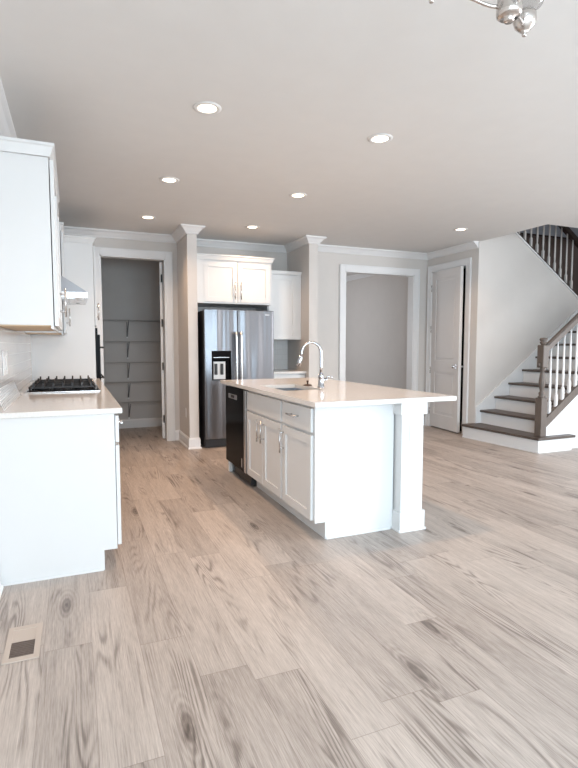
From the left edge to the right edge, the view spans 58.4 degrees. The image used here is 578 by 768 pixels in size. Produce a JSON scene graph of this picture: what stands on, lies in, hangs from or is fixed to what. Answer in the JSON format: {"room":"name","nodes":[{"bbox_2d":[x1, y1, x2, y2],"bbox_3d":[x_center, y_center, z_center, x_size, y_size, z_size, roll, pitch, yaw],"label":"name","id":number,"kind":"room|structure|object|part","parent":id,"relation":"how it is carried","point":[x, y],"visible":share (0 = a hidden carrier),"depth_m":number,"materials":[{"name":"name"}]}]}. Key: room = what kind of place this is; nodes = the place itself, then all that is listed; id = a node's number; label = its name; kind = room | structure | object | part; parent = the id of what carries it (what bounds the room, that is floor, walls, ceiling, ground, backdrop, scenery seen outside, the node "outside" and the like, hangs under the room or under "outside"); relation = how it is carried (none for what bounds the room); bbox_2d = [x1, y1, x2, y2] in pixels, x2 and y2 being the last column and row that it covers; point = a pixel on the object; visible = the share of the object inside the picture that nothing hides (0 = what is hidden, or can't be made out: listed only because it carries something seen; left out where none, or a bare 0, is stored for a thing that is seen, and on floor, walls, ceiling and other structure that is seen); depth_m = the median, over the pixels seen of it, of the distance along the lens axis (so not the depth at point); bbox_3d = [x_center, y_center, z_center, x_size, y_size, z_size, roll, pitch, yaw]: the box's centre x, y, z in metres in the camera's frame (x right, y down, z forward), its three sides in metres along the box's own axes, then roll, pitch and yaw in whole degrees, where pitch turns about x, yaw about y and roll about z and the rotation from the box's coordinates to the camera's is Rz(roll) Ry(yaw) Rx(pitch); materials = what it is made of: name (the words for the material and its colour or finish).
{"room":"kitchen","nodes":[
{"label":"kitchen","id":0,"kind":"room"},
{"bbox_2d":[0,151,29,334],"bbox_3d":[-1.302,-0.212,1.885,0.150,2.660,12.100,-2,5,-22],"label":"wall","id":1,"kind":"structure","parent":0,"point":[23,332],"depth_m":4.01,"materials":[{"name":"paint"}]},
{"bbox_2d":[0,577,3,597],"bbox_3d":[-0.258,1.218,-0.298,0.026,0.135,6.480,-2,5,-22],"label":"baseboard","id":2,"kind":"structure","parent":1,"relation":"attached to","point":[1,585],"depth_m":2.66,"materials":[{"name":"paint"}]},
{"bbox_2d":[0,328,32,406],"bbox_3d":[-2.042,-0.168,3.886,0.009,0.443,2.747,-2,5,-22],"label":"tile backsplash","id":3,"kind":"structure","parent":1,"relation":"attached to","point":[17,345],"depth_m":3.74,"materials":[{"name":"white tile"}]},
{"bbox_2d":[2,351,7,375],"bbox_3d":[-1.694,-0.124,3.076,0.009,0.140,0.257,-2,5,-22],"label":"switch plate","id":4,"kind":"object","parent":3,"relation":"attached to","point":[4,353],"visible":1,"depth_m":3.08,"materials":[{"name":"white plastic"}]},
{"bbox_2d":[0,136,66,332],"bbox_3d":[-1.643,-0.844,3.335,0.361,1.000,1.200,-2,5,-22],"label":"upper cabinet","id":5,"kind":"object","parent":1,"relation":"attached to","point":[31,295],"visible":1,"depth_m":2.82,"materials":[{"name":"paint"}]},
{"bbox_3d":[-1.656,-1.310,3.295,0.332,0.066,1.200,-2,5,-22],"label":"crown","id":6,"kind":"part","parent":5,"relation":"part of","materials":[{"name":"paint"}]},
{"bbox_3d":[-1.548,-0.360,3.433,0.014,0.020,1.160,-2,5,-22],"label":"light rail","id":7,"kind":"part","parent":5,"relation":"part of","materials":[{"name":"paint"}]},
{"bbox_3d":[-1.417,-0.799,3.139,0.020,0.907,0.573,-2,5,-22],"label":"door","id":8,"kind":"part","parent":5,"relation":"part of","materials":[{"name":"paint"}]},
{"bbox_3d":[-1.639,-0.839,3.674,0.020,0.907,0.573,-2,5,-22],"label":"door","id":9,"kind":"part","parent":5,"relation":"part of","materials":[{"name":"paint"}]},
{"bbox_3d":[-1.482,-0.536,3.393,0.038,0.180,0.012,-2,5,-22],"label":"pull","id":10,"kind":"part","parent":5,"relation":"part of","materials":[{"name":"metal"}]},
{"bbox_2d":[25,222,70,335],"bbox_3d":[-2.278,-0.961,4.878,0.375,1.000,0.625,-2,5,-22],"label":"upper cabinet","id":11,"kind":"object","parent":1,"relation":"attached to","point":[61,224],"visible":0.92,"depth_m":4.71,"materials":[{"name":"paint"}]},
{"bbox_3d":[-2.285,-1.425,4.824,0.346,0.066,0.595,-2,5,-22],"label":"crown","id":12,"kind":"part","parent":11,"relation":"part of","materials":[{"name":"paint"}]},
{"bbox_3d":[-2.156,-0.935,4.952,0.020,0.907,0.578,-2,5,-22],"label":"door","id":13,"kind":"part","parent":11,"relation":"part of","materials":[{"name":"paint"}]},
{"bbox_2d":[61,276,87,304],"bbox_3d":[-1.960,-1.160,4.276,0.514,0.948,0.740,-2,5,-22],"label":"range hood","id":14,"kind":"object","parent":1,"relation":"attached to","point":[75,295],"visible":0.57,"depth_m":4.04,"materials":[{"name":"silver metal"}]},
{"bbox_2d":[101,258,161,419],"bbox_3d":[-2.694,-0.652,7.744,1.785,2.660,0.120,-2,5,-22],"label":"wall","id":15,"kind":"structure","parent":0,"point":[130,288],"depth_m":7.81,"materials":[{"name":"paint"}]},
{"bbox_2d":[103,320,159,337],"bbox_3d":[-2.663,-0.800,7.508,1.630,0.263,0.315,-2,5,-22],"label":"wire shelf","id":16,"kind":"object","parent":15,"relation":"attached to","point":[126,321],"visible":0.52,"depth_m":7.61,"materials":[{"name":"grey metal"}]},
{"bbox_2d":[103,341,160,358],"bbox_3d":[-2.663,-0.491,7.532,1.630,0.263,0.315,-2,5,-22],"label":"wire shelf","id":17,"kind":"object","parent":15,"relation":"attached to","point":[103,341],"visible":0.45,"depth_m":7.56,"materials":[{"name":"grey metal"}]},
{"bbox_2d":[104,381,160,398],"bbox_3d":[-2.663,0.113,7.577,1.630,0.263,0.315,-2,5,-22],"label":"wire shelf","id":18,"kind":"object","parent":15,"relation":"attached to","point":[136,382],"visible":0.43,"depth_m":7.69,"materials":[{"name":"grey metal"}]},
{"bbox_2d":[104,362,160,378],"bbox_3d":[-2.663,-0.182,7.555,1.630,0.263,0.315,-2,5,-22],"label":"wire shelf","id":19,"kind":"object","parent":15,"relation":"attached to","point":[127,364],"visible":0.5,"depth_m":7.68,"materials":[{"name":"grey metal"}]},
{"bbox_2d":[119,417,161,428],"bbox_3d":[-2.720,0.613,7.756,1.643,0.135,0.014,-2,5,-22],"label":"baseboard","id":20,"kind":"structure","parent":15,"relation":"attached to","point":[144,422],"depth_m":7.93,"materials":[{"name":"paint"}]},
{"bbox_2d":[119,400,161,418],"bbox_3d":[-2.663,0.417,7.600,1.630,0.263,0.315,-2,5,-22],"label":"wire shelf","id":21,"kind":"object","parent":15,"relation":"attached to","point":[146,402],"visible":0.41,"depth_m":7.76,"materials":[{"name":"grey metal"}]},
{"bbox_2d":[94,237,179,429],"bbox_3d":[-2.244,-0.560,6.516,1.670,2.660,0.120,-2,5,-22],"label":"wall","id":22,"kind":"structure","parent":0,"point":[99,242],"depth_m":6.69,"materials":[{"name":"paint"}]},
{"bbox_2d":[95,247,174,440],"bbox_3d":[-1.977,-0.465,6.619,0.972,2.455,0.148,-2,5,-22],"label":"trim","id":23,"kind":"structure","parent":22,"relation":"attached to","point":[165,257],"depth_m":6.67,"materials":[{"name":"paint"}]},
{"bbox_2d":[159,262,164,437],"bbox_3d":[-1.754,-0.459,7.187,0.035,2.333,0.749,-1,4,-13],"label":"door","id":24,"kind":"structure","parent":22,"relation":"in","point":[160,263],"depth_m":6.85,"materials":[{"name":"paint"}]},
{"bbox_2d":[177,234,198,437],"bbox_3d":[-1.526,-0.605,7.110,0.115,2.660,1.950,-2,5,-22],"label":"wall","id":25,"kind":"structure","parent":0,"point":[187,246],"depth_m":6.27,"materials":[{"name":"paint"}]},
{"bbox_2d":[175,430,201,449],"bbox_3d":[-1.284,0.701,6.583,0.170,0.135,0.676,-2,5,-26],"label":"baseboard","id":26,"kind":"structure","parent":25,"relation":"attached to","point":[189,443],"depth_m":6.33,"materials":[{"name":"paint"}]},
{"bbox_2d":[0,78,478,259],"bbox_3d":[1.509,-1.539,2.386,5.500,0.088,10.450,-2,5,-22],"label":"trim","id":27,"kind":"structure","parent":25,"relation":"attached to","point":[7,129],"depth_m":6.85,"materials":[{"name":"paint"}]},
{"bbox_2d":[197,247,286,311],"bbox_3d":[-0.728,-0.616,7.262,1.475,2.660,0.120,-2,5,-22],"label":"wall","id":28,"kind":"structure","parent":0,"point":[279,263],"depth_m":7.18,"materials":[{"name":"paint"}]},
{"bbox_2d":[197,253,274,308],"bbox_3d":[-0.780,-1.314,6.721,1.001,0.588,0.736,-2,5,-22],"label":"upper cabinet","id":29,"kind":"object","parent":28,"relation":"attached to","point":[221,283],"visible":1,"depth_m":6.42,"materials":[{"name":"paint"}]},
{"bbox_3d":[-0.841,-1.254,6.353,0.425,0.485,0.020,-2,5,-22],"label":"door","id":30,"kind":"part","parent":29,"relation":"part of","materials":[{"name":"paint"}]},
{"bbox_3d":[-0.782,-1.577,6.706,1.001,0.060,0.726,-2,5,-22],"label":"crown","id":31,"kind":"part","parent":29,"relation":"part of","materials":[{"name":"paint"}]},
{"bbox_3d":[-0.442,-1.266,6.518,0.425,0.485,0.020,-2,5,-22],"label":"door","id":32,"kind":"part","parent":29,"relation":"part of","materials":[{"name":"paint"}]},
{"bbox_2d":[255,270,301,339],"bbox_3d":[-0.149,-1.064,7.121,0.482,0.905,0.518,-2,5,-22],"label":"upper cabinet","id":33,"kind":"object","parent":28,"relation":"attached to","point":[285,288],"visible":0.75,"depth_m":6.92,"materials":[{"name":"paint"}]},
{"bbox_3d":[-0.088,-1.023,6.901,0.402,0.842,0.020,-2,5,-22],"label":"door","id":34,"kind":"part","parent":33,"relation":"part of","materials":[{"name":"paint"}]},
{"bbox_3d":[-0.049,-1.476,6.862,0.472,0.045,0.022,-2,5,-22],"label":"crown","id":35,"kind":"part","parent":33,"relation":"part of","materials":[{"name":"paint"}]},
{"bbox_2d":[274,340,287,368],"bbox_3d":[-0.243,-0.420,7.407,0.476,0.418,0.010,-2,5,-22],"label":"tile backsplash","id":36,"kind":"structure","parent":28,"relation":"attached to","point":[280,346],"depth_m":7.45,"materials":[{"name":"white tile"}]},
{"bbox_2d":[0,425,577,767],"bbox_3d":[1.881,0.805,6.762,9.800,0.100,18.500,-2,5,-22],"label":"floor","id":37,"kind":"structure","parent":0,"point":[222,630],"depth_m":2.31,"materials":[{"name":"beige wood"}]},
{"bbox_2d":[1,622,42,664],"bbox_3d":[-1.126,1.096,2.192,0.134,0.006,0.280,-2,5,-22],"label":"floor vent","id":38,"kind":"object","parent":37,"relation":"in","point":[23,643],"visible":1,"depth_m":2.18,"materials":[{"name":"beige paint"}]},
{"bbox_3d":[-1.149,1.092,2.248,0.090,0.004,0.100,-2,5,-22],"label":"plate","id":39,"kind":"part","parent":38,"relation":"part of","materials":[{"name":"beige paint"}]},
{"bbox_2d":[0,414,122,585],"bbox_3d":[-1.328,0.590,3.071,0.657,0.883,0.605,-2,5,-22],"label":"base cabinet","id":40,"kind":"object","parent":37,"relation":"on","point":[60,496],"visible":0.95,"depth_m":2.78,"materials":[{"name":"paint"}]},
{"bbox_3d":[-1.278,1.048,2.801,0.518,0.010,0.006,-2,5,-22],"label":"shoe moulding","id":41,"kind":"part","parent":40,"relation":"part of","materials":[{"name":"paint"}]},
{"bbox_2d":[0,378,121,418],"bbox_3d":[-1.746,0.060,4.013,0.636,0.030,2.772,-2,5,-22],"label":"countertop","id":42,"kind":"structure","parent":40,"relation":"on","point":[30,405],"depth_m":3.02,"materials":[{"name":"white stone"}]},
{"bbox_2d":[0,381,20,410],"bbox_3d":[-1.672,0.059,3.092,0.042,0.106,0.873,-2,5,-22],"label":"wire rack","id":43,"kind":"object","parent":42,"relation":"on","point":[10,383],"visible":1,"depth_m":3.07,"materials":[{"name":"white metal"}]},
{"bbox_2d":[25,375,99,393],"bbox_3d":[-1.834,-0.007,4.220,0.510,0.072,0.940,-2,5,-22],"label":"gas cooktop","id":44,"kind":"object","parent":42,"relation":"in","point":[47,385],"visible":1,"depth_m":3.92,"materials":[{"name":"metal"}]},
{"bbox_3d":[-1.073,0.232,3.160,0.020,0.150,0.561,-2,5,-22],"label":"drawer","id":45,"kind":"part","parent":40,"relation":"part of","materials":[{"name":"paint"}]},
{"bbox_3d":[-1.073,0.610,3.189,0.020,0.572,0.561,-2,5,-22],"label":"door","id":46,"kind":"part","parent":40,"relation":"part of","materials":[{"name":"paint"}]},
{"bbox_2d":[30,234,98,379],"bbox_3d":[-2.462,-0.352,5.751,0.668,2.360,1.090,-2,5,-22],"label":"tall cabinet","id":47,"kind":"object","parent":37,"relation":"on","point":[73,354],"visible":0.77,"depth_m":5.28,"materials":[{"name":"paint"}]},
{"bbox_3d":[-2.426,-1.486,5.540,0.636,0.066,0.830,-2,5,-22],"label":"crown","id":48,"kind":"part","parent":47,"relation":"part of","materials":[{"name":"paint"}]},
{"bbox_3d":[-2.079,-1.027,5.523,0.020,0.817,0.387,-2,5,-22],"label":"door","id":49,"kind":"part","parent":47,"relation":"part of","materials":[{"name":"paint"}]},
{"bbox_2d":[95,328,104,379],"bbox_3d":[-2.123,-0.294,5.772,0.083,0.640,0.740,-2,5,-22],"label":"wall oven","id":50,"kind":"object","parent":47,"relation":"in","point":[97,337],"visible":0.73,"depth_m":5.42,"materials":[{"name":"black metal"}]},
{"bbox_2d":[198,309,273,447],"bbox_3d":[-0.738,-0.089,6.710,0.895,1.682,0.862,-2,5,-22],"label":"refrigerator","id":51,"kind":"object","parent":37,"relation":"on","point":[232,344],"visible":0.73,"depth_m":6.33,"materials":[{"name":"silver metal"}]},
{"bbox_3d":[-1.027,-0.106,6.245,0.006,1.565,0.056,-2,5,-22],"label":"door","id":52,"kind":"part","parent":51,"relation":"part of","materials":[{"name":"black plastic"}]},
{"bbox_3d":[-0.834,-0.115,6.322,0.409,1.572,0.060,-2,5,-22],"label":"freezer door","id":53,"kind":"part","parent":51,"relation":"part of","materials":[{"name":"metal"}]},
{"bbox_3d":[-0.644,-0.254,6.314,0.030,0.762,0.084,-2,5,-22],"label":"handle","id":54,"kind":"part","parent":51,"relation":"part of","materials":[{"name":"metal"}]},
{"bbox_3d":[-0.587,-0.256,6.338,0.030,0.762,0.084,-2,5,-22],"label":"handle","id":55,"kind":"part","parent":51,"relation":"part of","materials":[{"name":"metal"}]},
{"bbox_3d":[-0.421,-0.128,6.493,0.474,1.572,0.060,-2,5,-22],"label":"fridge door","id":56,"kind":"part","parent":51,"relation":"part of","materials":[{"name":"metal"}]},
{"bbox_2d":[226,385,255,486],"bbox_3d":[-0.231,0.457,4.964,0.606,0.865,0.642,-2,5,-22],"label":"dishwasher","id":57,"kind":"object","parent":37,"relation":"on","point":[236,398],"visible":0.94,"depth_m":4.79,"materials":[{"name":"black metal"}]},
{"bbox_3d":[-0.496,0.402,4.875,0.045,0.737,0.575,-2,5,-22],"label":"door panel","id":58,"kind":"part","parent":57,"relation":"part of","materials":[{"name":"black metal"}]},
{"bbox_3d":[-0.420,0.840,4.834,0.030,0.080,0.490,-2,5,-22],"label":"trim","id":59,"kind":"part","parent":57,"relation":"part of","materials":[{"name":"black plastic"}]},
{"bbox_2d":[247,390,292,513],"bbox_3d":[0.047,0.499,4.278,0.641,0.883,0.830,-2,5,-22],"label":"base cabinet","id":60,"kind":"object","parent":37,"relation":"on","point":[264,415],"visible":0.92,"depth_m":4.11,"materials":[{"name":"paint"}]},
{"bbox_3d":[-0.283,0.530,4.364,0.020,0.556,0.396,-2,5,-22],"label":"door","id":61,"kind":"part","parent":60,"relation":"part of","materials":[{"name":"paint"}]},
{"bbox_3d":[-0.249,0.377,4.195,0.038,0.180,0.012,-2,5,-22],"label":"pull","id":62,"kind":"part","parent":60,"relation":"part of","materials":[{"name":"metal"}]},
{"bbox_3d":[-0.216,0.383,4.114,0.038,0.180,0.012,-2,5,-22],"label":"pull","id":63,"kind":"part","parent":60,"relation":"part of","materials":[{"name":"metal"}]},
{"bbox_3d":[-0.206,0.170,4.149,0.020,0.155,0.800,-2,5,-22],"label":"drawer","id":64,"kind":"part","parent":60,"relation":"part of","materials":[{"name":"paint"}]},
{"bbox_3d":[-0.128,0.558,3.992,0.020,0.556,0.397,-2,5,-22],"label":"door","id":65,"kind":"part","parent":60,"relation":"part of","materials":[{"name":"paint"}]},
{"bbox_2d":[220,377,456,407],"bbox_3d":[0.229,0.036,4.333,1.065,0.030,2.200,-2,5,-22],"label":"countertop","id":66,"kind":"structure","parent":60,"relation":"on","point":[335,393],"depth_m":3.79,"materials":[{"name":"white stone"}]},
{"bbox_2d":[275,388,303,390],"bbox_3d":[0.011,0.152,4.267,0.349,0.189,0.594,-2,5,-22],"label":"sink","id":67,"kind":"object","parent":66,"relation":"in","point":[284,389],"visible":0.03,"depth_m":4.56,"materials":[{"name":"silver metal"}]},
{"bbox_2d":[296,341,332,387],"bbox_3d":[0.208,-0.160,4.213,0.300,0.378,0.060,-1,4,-11],"label":"faucet","id":68,"kind":"object","parent":66,"relation":"on","point":[321,379],"visible":1,"depth_m":4.21,"materials":[{"name":"silver metal"}]},
{"bbox_2d":[274,373,304,378],"bbox_3d":[-0.112,0.283,7.146,0.472,0.883,0.686,-2,5,-22],"label":"base cabinet","id":69,"kind":"object","parent":37,"relation":"on","point":[276,376],"visible":0.02,"depth_m":6.84,"materials":[{"name":"paint"}]},
{"bbox_3d":[0.001,-0.045,6.849,0.459,0.150,0.020,-2,5,-22],"label":"drawer","id":70,"kind":"part","parent":69,"relation":"part of","materials":[{"name":"paint"}]},
{"bbox_2d":[274,369,306,373],"bbox_3d":[-0.115,-0.173,7.115,0.476,0.030,0.678,-2,5,-22],"label":"countertop","id":71,"kind":"structure","parent":69,"relation":"on","point":[276,371],"depth_m":6.84,"materials":[{"name":"white stone"}]},
{"bbox_2d":[279,400,393,538],"bbox_3d":[0.313,0.547,3.645,0.646,0.883,0.541,-2,5,-22],"label":"base cabinet","id":72,"kind":"object","parent":37,"relation":"on","point":[337,462],"visible":1,"depth_m":3.43,"materials":[{"name":"paint"}]},
{"bbox_3d":[-0.056,0.406,3.730,0.038,0.180,0.012,-2,5,-22],"label":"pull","id":73,"kind":"part","parent":72,"relation":"part of","materials":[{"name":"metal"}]},
{"bbox_3d":[0.054,0.217,3.526,0.020,0.155,0.490,-2,5,-22],"label":"drawer","id":74,"kind":"part","parent":72,"relation":"part of","materials":[{"name":"paint"}]},
{"bbox_3d":[0.054,0.591,3.554,0.020,0.556,0.490,-2,5,-22],"label":"door","id":75,"kind":"part","parent":72,"relation":"part of","materials":[{"name":"paint"}]},
{"bbox_3d":[0.435,0.563,3.425,0.590,0.883,0.018,-2,5,-22],"label":"panel","id":76,"kind":"part","parent":72,"relation":"part of","materials":[{"name":"paint"}]},
{"bbox_3d":[0.466,0.996,3.455,0.485,0.016,0.010,-2,5,-22],"label":"shoe moulding","id":77,"kind":"part","parent":72,"relation":"part of","materials":[{"name":"paint"}]},
{"bbox_2d":[391,402,427,532],"bbox_3d":[0.796,0.551,3.583,0.218,0.883,0.232,-2,5,-22],"label":"island column","id":78,"kind":"structure","parent":37,"relation":"on","point":[407,511],"depth_m":3.50,"materials":[{"name":"paint"}]},
{"bbox_3d":[0.796,0.984,3.615,0.218,0.016,0.232,-2,5,-22],"label":"shoe moulding","id":79,"kind":"part","parent":78,"relation":"part of","materials":[{"name":"paint"}]},
{"bbox_2d":[461,309,577,453],"bbox_3d":[3.626,-0.612,6.855,2.245,2.713,1.227,-2,5,-22],"label":"staircase","id":80,"kind":"structure","parent":37,"relation":"on","point":[549,423],"depth_m":6.52,"materials":[{"name":"paint"}]},
{"bbox_3d":[2.733,0.768,6.484,1.350,0.016,0.491,4,6,41],"label":"shoe moulding","id":81,"kind":"part","parent":80,"relation":"part of","materials":[{"name":"paint"}]},
{"bbox_3d":[2.982,0.037,6.098,0.092,1.165,0.092,-2,5,-22],"label":"newel post","id":82,"kind":"part","parent":80,"relation":"part of","materials":[{"name":"brown wood"}]},
{"bbox_3d":[3.936,-1.165,6.405,1.985,1.543,0.064,-2,5,-22],"label":"handrail","id":83,"kind":"part","parent":80,"relation":"part of","materials":[{"name":"brown wood"}]},
{"bbox_2d":[0,0,577,276],"bbox_3d":[1.881,-2.042,6.548,9.800,0.290,18.500,-2,5,-22],"label":"ceiling","id":84,"kind":"structure","parent":0,"point":[480,115],"depth_m":3.15,"materials":[{"name":"paint"}]},
{"bbox_2d":[140,215,155,218],"bbox_3d":[-1.546,-1.826,5.669,0.168,0.006,0.168,-2,5,-22],"label":"recessed light","id":85,"kind":"object","parent":84,"relation":"in","point":[142,216],"visible":1,"depth_m":5.66,"materials":[{"name":"paint"}]},
{"bbox_2d":[159,177,178,182],"bbox_3d":[-1.015,-1.730,4.388,0.168,0.006,0.168,-2,5,-22],"label":"recessed light","id":86,"kind":"object","parent":84,"relation":"in","point":[163,179],"visible":1,"depth_m":4.37,"materials":[{"name":"paint"}]},
{"bbox_2d":[163,178,175,181],"bbox_3d":[-1.015,-1.731,4.388,0.111,0.004,0.111,-2,5,-22],"label":"diffuser","id":87,"kind":"object","parent":86,"relation":"attached to","point":[164,179],"depth_m":4.38,"materials":[{"name":"white plastic"}]},
{"bbox_2d":[193,101,221,114],"bbox_3d":[-0.483,-1.630,3.058,0.168,0.006,0.168,-2,5,-22],"label":"recessed light","id":88,"kind":"object","parent":84,"relation":"in","point":[203,107],"visible":1,"depth_m":3.04,"materials":[{"name":"paint"}]},
{"bbox_2d":[198,104,216,112],"bbox_3d":[-0.483,-1.631,3.058,0.111,0.004,0.111,-2,5,-22],"label":"diffuser","id":89,"kind":"object","parent":88,"relation":"attached to","point":[202,108],"depth_m":3.06,"materials":[{"name":"white plastic"}]},
{"bbox_2d":[245,225,258,228],"bbox_3d":[-0.435,-1.861,6.134,0.168,0.006,0.168,-2,5,-22],"label":"recessed light","id":90,"kind":"object","parent":84,"relation":"in","point":[248,226],"visible":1,"depth_m":6.11,"materials":[{"name":"paint"}]},
{"bbox_2d":[289,193,306,197],"bbox_3d":[0.086,-1.764,4.838,0.168,0.006,0.168,-2,5,-22],"label":"recessed light","id":91,"kind":"object","parent":84,"relation":"in","point":[294,195],"visible":1,"depth_m":4.83,"materials":[{"name":"paint"}]},
{"bbox_2d":[292,194,303,196],"bbox_3d":[0.086,-1.764,4.838,0.111,0.004,0.111,-2,5,-22],"label":"diffuser","id":92,"kind":"object","parent":91,"relation":"attached to","point":[293,195],"depth_m":4.83,"materials":[{"name":"white plastic"}]},
{"bbox_2d":[368,133,392,143],"bbox_3d":[0.619,-1.664,3.510,0.168,0.006,0.168,-2,5,-22],"label":"recessed light","id":93,"kind":"object","parent":84,"relation":"in","point":[379,138],"visible":1,"depth_m":3.50,"materials":[{"name":"paint"}]},
{"bbox_2d":[372,136,388,141],"bbox_3d":[0.619,-1.665,3.510,0.111,0.004,0.111,-2,5,-22],"label":"diffuser","id":94,"kind":"object","parent":93,"relation":"attached to","point":[374,138],"depth_m":3.51,"materials":[{"name":"white plastic"}]},
{"bbox_2d":[454,228,467,230],"bbox_3d":[2.080,-1.871,6.263,0.168,0.006,0.168,-2,5,-22],"label":"recessed light","id":95,"kind":"object","parent":84,"relation":"in","point":[456,229],"visible":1,"depth_m":6.25,"materials":[{"name":"paint"}]},
{"bbox_2d":[429,0,543,36],"bbox_3d":[0.653,-1.278,1.437,0.524,0.464,0.483,-2,5,-22],"label":"chandelier","id":96,"kind":"object","parent":84,"relation":"hanging from","point":[522,13],"visible":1,"depth_m":1.51,"materials":[{"name":"silver metal"}]},
{"bbox_3d":[0.511,-1.136,1.507,0.198,0.090,0.011,0,4,4],"label":"arm","id":97,"kind":"part","parent":96,"relation":"part of","materials":[{"name":"silver metal"}]},
{"bbox_3d":[0.712,-1.143,1.602,0.011,0.090,0.198,3,5,34],"label":"arm","id":98,"kind":"part","parent":96,"relation":"part of","materials":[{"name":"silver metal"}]},
{"bbox_3d":[0.764,-1.257,1.671,0.140,0.102,0.140,-2,5,-22],"label":"lamp shade","id":99,"kind":"part","parent":96,"relation":"part of","materials":[{"name":"white glass"}]},
{"bbox_2d":[287,244,317,377],"bbox_3d":[0.155,-0.613,7.223,0.125,2.660,0.870,-2,5,-22],"label":"wall","id":100,"kind":"structure","parent":0,"point":[304,259],"depth_m":6.85,"materials":[{"name":"paint"}]},
{"bbox_2d":[345,275,407,388],"bbox_3d":[0.807,-0.968,11.942,0.120,2.660,7.890,-2,5,-22],"label":"wall","id":101,"kind":"structure","parent":0,"point":[376,305],"depth_m":9.71,"materials":[{"name":"paint"}]},
{"bbox_2d":[346,274,373,281],"bbox_3d":[-0.267,-2.209,11.292,2.290,0.088,7.690,-2,5,-22],"label":"trim","id":102,"kind":"structure","parent":101,"relation":"attached to","point":[355,276],"depth_m":10.29,"materials":[{"name":"paint"}]},
{"bbox_2d":[317,224,577,415],"bbox_3d":[2.954,-2.074,8.382,6.015,5.400,0.160,-2,5,-22],"label":"wall","id":103,"kind":"structure","parent":0,"point":[328,263],"depth_m":7.58,"materials":[{"name":"paint"}]},
{"bbox_2d":[339,264,419,390],"bbox_3d":[1.344,-0.538,7.828,1.380,2.420,0.158,-2,5,-22],"label":"trim","id":104,"kind":"structure","parent":103,"relation":"attached to","point":[413,275],"depth_m":7.90,"materials":[{"name":"paint"}]},
{"bbox_2d":[520,232,569,239],"bbox_3d":[4.003,-2.517,8.736,3.780,0.030,0.130,-2,5,-22],"label":"trim","id":105,"kind":"structure","parent":103,"relation":"attached to","point":[527,234],"depth_m":8.83,"materials":[{"name":"brown wood"}]},
{"bbox_2d":[425,249,472,411],"bbox_3d":[2.367,-0.651,7.729,0.120,2.660,1.110,-2,5,-22],"label":"wall","id":106,"kind":"structure","parent":0,"point":[466,254],"depth_m":7.42,"materials":[{"name":"paint"}]},
{"bbox_2d":[429,266,463,432],"bbox_3d":[2.280,-0.499,7.622,0.194,2.337,0.744,-2,5,-22],"label":"door","id":107,"kind":"structure","parent":106,"relation":"in","point":[447,292],"depth_m":7.56,"materials":[{"name":"paint"}]},
{"bbox_2d":[425,257,471,433],"bbox_3d":[2.385,-0.548,7.657,0.148,2.465,0.930,-2,5,-22],"label":"trim","id":108,"kind":"structure","parent":106,"relation":"attached to","point":[467,262],"depth_m":7.32,"materials":[{"name":"paint"}]},
{"bbox_2d":[459,268,465,430],"bbox_3d":[2.776,-0.553,7.820,0.700,2.450,0.949,-2,5,-22],"label":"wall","id":109,"kind":"structure","parent":0,"point":[464,270],"depth_m":8.31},
{"bbox_2d":[468,233,577,422],"bbox_3d":[3.478,-0.875,7.506,2.015,3.139,0.120,-2,5,-22],"label":"wall","id":110,"kind":"structure","parent":0,"point":[517,301],"depth_m":7.25,"materials":[{"name":"paint"}]},
{"bbox_2d":[515,225,577,298],"bbox_3d":[3.393,-2.164,7.881,1.820,2.361,1.084,-2,5,-22],"label":"railing","id":111,"kind":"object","parent":110,"relation":"on","point":[568,232],"depth_m":7.60,"materials":[{"name":"paint"}]},
{"bbox_3d":[3.563,-2.665,7.407,1.800,1.291,0.070,-2,5,-22],"label":"handrail","id":112,"kind":"part","parent":111,"relation":"part of","materials":[{"name":"brown wood"}]}
]}

